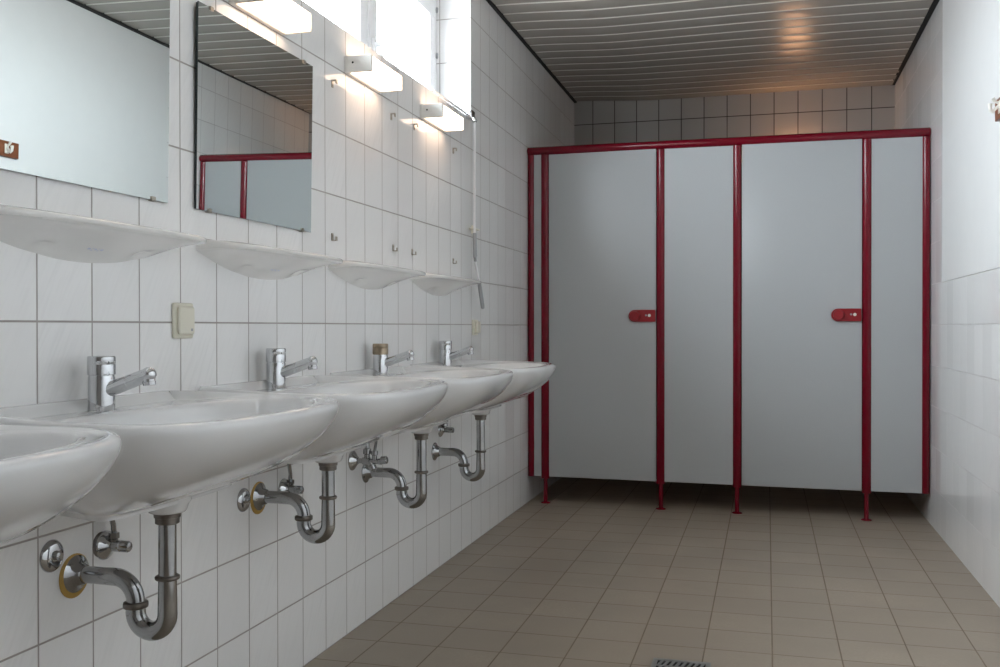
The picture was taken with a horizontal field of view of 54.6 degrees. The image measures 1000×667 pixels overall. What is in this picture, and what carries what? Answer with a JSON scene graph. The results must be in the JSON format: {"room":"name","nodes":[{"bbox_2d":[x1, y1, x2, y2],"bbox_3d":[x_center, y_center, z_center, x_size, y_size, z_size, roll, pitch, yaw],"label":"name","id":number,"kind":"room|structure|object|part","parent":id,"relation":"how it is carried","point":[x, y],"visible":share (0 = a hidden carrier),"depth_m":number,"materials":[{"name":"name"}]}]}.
{"room":"public restroom","nodes":[
{"label":"public restroom","id":0,"kind":"room"},
{"bbox_2d":[0,0,573,666],"bbox_3d":[-0.658,-0.379,3.083,0.300,2.700,8.200,0,0,15],"label":"wall","id":1,"kind":"structure","parent":0,"point":[252,591],"depth_m":2.90,"materials":[{"name":"white tile"}]},
{"bbox_2d":[39,539,63,572],"bbox_3d":[-0.840,0.420,1.830,0.018,0.062,0.062,0,0,15],"label":"disc","id":2,"kind":"object","parent":1,"relation":"attached to","point":[51,556],"visible":1,"depth_m":1.82,"materials":[{"name":"silver metal"}]},
{"bbox_2d":[0,424,121,545],"bbox_3d":[-0.792,0.320,1.141,0.477,0.544,0.692,0,0,15],"label":"washbasin","id":3,"kind":"object","parent":1,"relation":"attached to","point":[45,471],"visible":1,"depth_m":1.23,"materials":[{"name":"white ceramic"}]},
{"bbox_2d":[0,0,169,202],"bbox_3d":[-0.823,-0.535,1.885,0.012,0.494,0.595,1,1,15],"label":"wall mirror","id":4,"kind":"object","parent":1,"relation":"attached to","point":[84,84],"visible":1,"depth_m":1.91,"materials":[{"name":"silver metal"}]},
{"bbox_2d":[0,204,206,262],"bbox_3d":[-0.766,-0.181,1.893,0.125,0.081,0.632,0,0,15],"label":"shelf","id":5,"kind":"object","parent":1,"relation":"attached to","point":[57,235],"visible":1,"depth_m":1.82,"materials":[{"name":"white ceramic"}]},
{"bbox_2d":[0,355,339,640],"bbox_3d":[-0.602,0.315,1.833,0.477,0.544,0.692,0,0,15],"label":"washbasin","id":6,"kind":"object","parent":1,"relation":"attached to","point":[178,448],"visible":0.89,"depth_m":1.81,"materials":[{"name":"white ceramic"}]},
{"bbox_2d":[87,355,156,411],"bbox_3d":[-0.727,0.098,1.866,0.145,0.110,0.052,0,0,15],"label":"faucet","id":7,"kind":"object","parent":6,"relation":"on","point":[103,386],"depth_m":1.85,"materials":[{"name":"silver metal"}]},
{"bbox_3d":[-0.762,0.432,1.968,0.026,0.022,0.022,0,0,15],"label":"valve handle","id":8,"kind":"part","parent":6,"relation":"part of","materials":[{"name":"silver metal"}]},
{"bbox_2d":[172,303,194,338],"bbox_3d":[-0.727,-0.029,2.235,0.018,0.082,0.078,0,0,15],"label":"light switch","id":9,"kind":"object","parent":1,"relation":"attached to","point":[183,314],"visible":1,"depth_m":2.22,"materials":[{"name":"beige plastic"}]},
{"bbox_2d":[237,488,250,511],"bbox_3d":[-0.655,0.430,2.501,0.018,0.062,0.062,0,0,15],"label":"disc","id":10,"kind":"object","parent":1,"relation":"attached to","point":[244,497],"visible":1,"depth_m":2.49,"materials":[{"name":"silver metal"}]},
{"bbox_2d":[194,1,312,231],"bbox_3d":[-0.635,-0.540,2.566,0.012,0.494,0.594,1,1,15],"label":"wall mirror","id":11,"kind":"object","parent":1,"relation":"attached to","point":[253,151],"visible":1,"depth_m":2.51,"materials":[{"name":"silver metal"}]},
{"bbox_2d":[196,240,342,279],"bbox_3d":[-0.576,-0.185,2.585,0.125,0.081,0.632,0,0,15],"label":"shelf","id":12,"kind":"object","parent":1,"relation":"attached to","point":[256,261],"visible":0.98,"depth_m":2.47,"materials":[{"name":"white ceramic"}]},
{"bbox_2d":[229,0,311,35],"bbox_3d":[-0.599,-0.857,2.555,0.094,0.056,0.281,0,0,15],"label":"wall lamp","id":13,"kind":"object","parent":1,"relation":"attached to","point":[285,17],"visible":1,"depth_m":2.56,"materials":[{"name":"white plastic"}]},
{"bbox_2d":[199,348,447,543],"bbox_3d":[-0.412,0.295,2.519,0.477,0.513,0.692,0,0,15],"label":"washbasin","id":14,"kind":"object","parent":1,"relation":"attached to","point":[372,409],"visible":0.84,"depth_m":2.52,"materials":[{"name":"white ceramic"}]},
{"bbox_2d":[266,348,317,388],"bbox_3d":[-0.549,0.093,2.555,0.145,0.110,0.052,0,0,15],"label":"faucet","id":15,"kind":"object","parent":14,"relation":"on","point":[277,371],"depth_m":2.54,"materials":[{"name":"silver metal"}]},
{"bbox_3d":[-0.561,0.435,2.699,0.026,0.022,0.022,0,0,15],"label":"valve handle","id":16,"kind":"part","parent":14,"relation":"part of","materials":[{"name":"silver metal"}]},
{"bbox_2d":[331,79,337,87],"bbox_3d":[-0.514,-0.776,3.010,0.017,0.024,0.012,0,0,15],"label":"mirror clip","id":17,"kind":"object","parent":1,"relation":"attached to","point":[332,80],"visible":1,"depth_m":3.01,"materials":[{"name":"silver metal"}]},
{"bbox_2d":[331,233,337,240],"bbox_3d":[-0.514,-0.300,3.011,0.017,0.024,0.012,0,0,15],"label":"mirror clip","id":18,"kind":"object","parent":1,"relation":"attached to","point":[332,234],"visible":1,"depth_m":3.01,"materials":[{"name":"silver metal"}]},
{"bbox_2d":[344,54,402,92],"bbox_3d":[-0.416,-0.861,3.220,0.094,0.056,0.281,0,0,15],"label":"wall lamp","id":19,"kind":"object","parent":1,"relation":"attached to","point":[369,71],"visible":1,"depth_m":3.15,"materials":[{"name":"white plastic"}]},
{"bbox_2d":[328,260,425,289],"bbox_3d":[-0.386,-0.190,3.274,0.125,0.081,0.632,0,0,15],"label":"shelf","id":20,"kind":"object","parent":1,"relation":"attached to","point":[365,275],"visible":1,"depth_m":3.16,"materials":[{"name":"white ceramic"}]},
{"bbox_2d":[344,0,437,93],"bbox_3d":[-0.810,-1.247,2.589,0.118,0.558,3.898,0,0,15],"label":"window","id":21,"kind":"structure","parent":1,"relation":"in","point":[360,16],"depth_m":4.27,"materials":[{"name":"glass"}]},
{"bbox_3d":[-0.630,-1.252,3.303,0.066,0.488,0.755,0,0,15],"label":"sash","id":22,"kind":"part","parent":21,"relation":"part of","materials":[{"name":"white plastic"}]},
{"bbox_3d":[-0.464,-1.053,3.703,0.042,0.150,0.028,0,0,15],"label":"handle","id":23,"kind":"part","parent":21,"relation":"part of","materials":[{"name":"white plastic"}]},
{"bbox_3d":[-0.838,-1.247,2.597,0.060,0.558,3.898,0,0,15],"label":"frame","id":24,"kind":"part","parent":21,"relation":"part of","materials":[{"name":"white plastic"}]},
{"bbox_2d":[330,343,513,508],"bbox_3d":[-0.223,0.308,3.207,0.477,0.550,0.692,0,0,15],"label":"washbasin","id":25,"kind":"object","parent":1,"relation":"attached to","point":[469,389],"visible":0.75,"depth_m":3.20,"materials":[{"name":"white ceramic"}]},
{"bbox_2d":[368,461,376,470],"bbox_3d":[-0.416,0.428,3.144,0.034,0.037,0.025,0,0,15],"label":"valve","id":26,"kind":"object","parent":25,"relation":"attached to","point":[371,464],"depth_m":3.13,"materials":[{"name":"silver metal"}]},
{"bbox_3d":[-0.374,0.409,3.133,0.024,0.027,0.025,0,0,15],"label":"valve handle","id":27,"kind":"part","parent":25,"relation":"part of","materials":[{"name":"silver metal"}]},
{"bbox_2d":[373,343,413,375],"bbox_3d":[-0.356,0.088,3.242,0.145,0.110,0.052,0,0,15],"label":"faucet","id":28,"kind":"object","parent":25,"relation":"on","point":[381,361],"depth_m":3.23,"materials":[{"name":"silver metal"}]},
{"bbox_2d":[420,103,463,131],"bbox_3d":[-0.230,-0.866,3.895,0.094,0.056,0.281,0,0,15],"label":"wall lamp","id":29,"kind":"object","parent":1,"relation":"attached to","point":[439,116],"visible":1,"depth_m":3.82,"materials":[{"name":"white plastic"}]},
{"bbox_2d":[410,273,481,295],"bbox_3d":[-0.196,-0.195,3.961,0.125,0.081,0.632,0,0,15],"label":"shelf","id":30,"kind":"object","parent":1,"relation":"attached to","point":[431,283],"visible":0.98,"depth_m":3.84,"materials":[{"name":"white ceramic"}]},
{"bbox_2d":[432,89,484,308],"bbox_3d":[-0.171,-0.556,4.175,0.059,0.891,0.565,0,0,15],"label":"rod","id":31,"kind":"object","parent":1,"relation":"in","point":[470,114],"depth_m":4.34,"materials":[{"name":"white metal"}]},
{"bbox_3d":[-0.114,-0.695,4.344,0.011,0.515,0.016,0,0,15],"label":"crank rod","id":32,"kind":"part","parent":31,"relation":"part of","materials":[{"name":"white plastic"}]},
{"bbox_3d":[-0.102,-0.275,4.373,0.010,0.107,0.059,0,0,21],"label":"crank rod","id":33,"kind":"part","parent":31,"relation":"part of","materials":[{"name":"white plastic"}]},
{"bbox_2d":[472,320,480,334],"bbox_3d":[-0.107,-0.028,4.470,0.026,0.072,0.072,0,0,15],"label":"wall socket","id":34,"kind":"object","parent":1,"relation":"attached to","point":[476,325],"visible":1,"depth_m":4.45,"materials":[{"name":"beige plastic"}]},
{"bbox_3d":[-0.115,-0.028,4.472,0.010,0.072,0.072,0,0,15],"label":"socket plate","id":35,"kind":"part","parent":34,"relation":"part of","materials":[{"name":"beige plastic"}]},
{"bbox_2d":[410,341,555,481],"bbox_3d":[-0.037,0.313,3.881,0.477,0.568,0.692,0,0,15],"label":"washbasin","id":36,"kind":"object","parent":1,"relation":"attached to","point":[528,376],"visible":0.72,"depth_m":3.89,"materials":[{"name":"white ceramic"}]},
{"bbox_3d":[-0.202,0.398,4.000,0.026,0.022,0.022,0,0,15],"label":"valve handle","id":37,"kind":"part","parent":36,"relation":"part of","materials":[{"name":"silver metal"}]},
{"bbox_2d":[439,341,473,366],"bbox_3d":[-0.176,0.084,3.918,0.145,0.110,0.052,0,0,15],"label":"faucet","id":38,"kind":"object","parent":36,"relation":"on","point":[446,356],"depth_m":3.91,"materials":[{"name":"silver metal"}]},
{"bbox_2d":[486,0,576,102],"bbox_3d":[-0.533,-1.608,2.937,0.018,0.040,8.000,0,0,15],"label":"trim","id":39,"kind":"structure","parent":1,"relation":"attached to","point":[490,2],"depth_m":5.42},
{"bbox_2d":[304,477,999,666],"bbox_3d":[0.423,1.032,2.691,2.595,0.120,8.400,0,0,15],"label":"floor","id":40,"kind":"structure","parent":0,"point":[594,575],"depth_m":3.68,"materials":[{"name":"brown tile"}]},
{"bbox_2d":[650,658,710,666],"bbox_3d":[0.517,0.970,2.791,0.168,0.004,0.168,0,0,15],"label":"floor drain","id":41,"kind":"object","parent":40,"relation":"on","point":[657,662],"visible":1,"depth_m":2.84,"materials":[{"name":"metal"}]},
{"bbox_2d":[527,127,930,520],"bbox_3d":[1.350,-0.052,5.793,2.092,2.006,1.387,0,0,17],"label":"partition","id":42,"kind":"structure","parent":40,"relation":"on","point":[737,312],"depth_m":5.13,"materials":[{"name":"grey laminate"}]},
{"bbox_3d":[0.178,-0.100,5.481,0.038,1.808,0.048,0,0,17],"label":"post","id":43,"kind":"part","parent":42,"relation":"part of","materials":[{"name":"red metal"}]},
{"bbox_3d":[0.213,-0.103,5.473,0.055,1.810,0.026,0,0,17],"label":"panel","id":44,"kind":"part","parent":42,"relation":"part of","materials":[{"name":"grey laminate"}]},
{"bbox_3d":[0.255,-0.094,5.458,0.046,1.817,0.048,0,0,17],"label":"post","id":45,"kind":"part","parent":42,"relation":"part of","materials":[{"name":"red metal"}]},
{"bbox_3d":[0.565,-0.099,5.362,0.598,1.804,0.030,0,0,17],"label":"door","id":46,"kind":"part","parent":42,"relation":"part of","materials":[{"name":"grey laminate"}]},
{"bbox_3d":[0.731,-0.096,5.269,0.054,0.054,0.021,0,0,17],"label":"door knob","id":47,"kind":"part","parent":42,"relation":"part of","materials":[{"name":"red plastic"}]},
{"bbox_3d":[0.874,-0.091,5.266,0.046,1.813,0.048,0,0,17],"label":"post","id":48,"kind":"part","parent":42,"relation":"part of","materials":[{"name":"red metal"}]},
{"bbox_3d":[1.068,-0.102,5.208,0.371,1.810,0.026,0,0,17],"label":"panel","id":49,"kind":"part","parent":42,"relation":"part of","materials":[{"name":"grey laminate"}]},
{"bbox_3d":[1.159,-1.018,5.174,2.092,0.065,0.060,0,0,17],"label":"rail","id":50,"kind":"part","parent":42,"relation":"part of","materials":[{"name":"red metal"}]},
{"bbox_3d":[1.260,-0.089,5.147,0.046,1.810,0.048,0,0,17],"label":"post","id":51,"kind":"part","parent":42,"relation":"part of","materials":[{"name":"red metal"}]},
{"bbox_3d":[1.568,-0.098,5.052,0.595,1.804,0.030,0,0,17],"label":"door","id":52,"kind":"part","parent":42,"relation":"part of","materials":[{"name":"grey laminate"}]},
{"bbox_3d":[1.732,-0.095,4.960,0.054,0.054,0.021,0,0,17],"label":"door knob","id":53,"kind":"part","parent":42,"relation":"part of","materials":[{"name":"red plastic"}]},
{"bbox_3d":[1.875,-0.086,4.957,0.046,1.805,0.048,0,0,17],"label":"post","id":54,"kind":"part","parent":42,"relation":"part of","materials":[{"name":"red metal"}]},
{"bbox_3d":[2.014,-0.101,4.916,0.258,1.810,0.026,0,0,17],"label":"panel","id":55,"kind":"part","parent":42,"relation":"part of","materials":[{"name":"grey laminate"}]},
{"bbox_3d":[2.141,-0.091,4.875,0.038,1.791,0.048,0,0,17],"label":"post","id":56,"kind":"part","parent":42,"relation":"part of","materials":[{"name":"red metal"}]},
{"bbox_2d":[491,0,932,100],"bbox_3d":[0.420,-1.698,2.673,2.595,0.258,8.400,0,0,15],"label":"ceiling","id":57,"kind":"structure","parent":0,"point":[598,50],"depth_m":5.32,"materials":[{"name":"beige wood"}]},
{"bbox_2d":[574,85,894,144],"bbox_3d":[1.559,-0.405,6.621,2.095,2.700,0.200,0,0,15],"label":"wall","id":58,"kind":"structure","parent":0,"point":[869,107],"depth_m":6.50,"materials":[{"name":"white tile"}]},
{"bbox_2d":[895,0,999,606],"bbox_3d":[1.600,-0.377,2.461,0.204,2.700,8.200,0,0,15],"label":"wall","id":59,"kind":"structure","parent":0,"point":[947,84],"depth_m":4.03,"materials":[{"name":"white tile"}]},
{"bbox_2d":[892,0,939,84],"bbox_3d":[1.466,-1.599,2.386,0.026,0.055,8.000,0,0,15],"label":"trim","id":60,"kind":"structure","parent":59,"relation":"attached to","point":[935,2],"depth_m":5.19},
{"bbox_2d":[988,97,999,121],"bbox_3d":[1.648,-0.777,3.118,0.056,0.072,0.597,0,0,15],"label":"hook","id":61,"kind":"object","parent":59,"relation":"attached to","point":[996,109],"visible":1,"depth_m":3.33,"materials":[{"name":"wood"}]}
]}

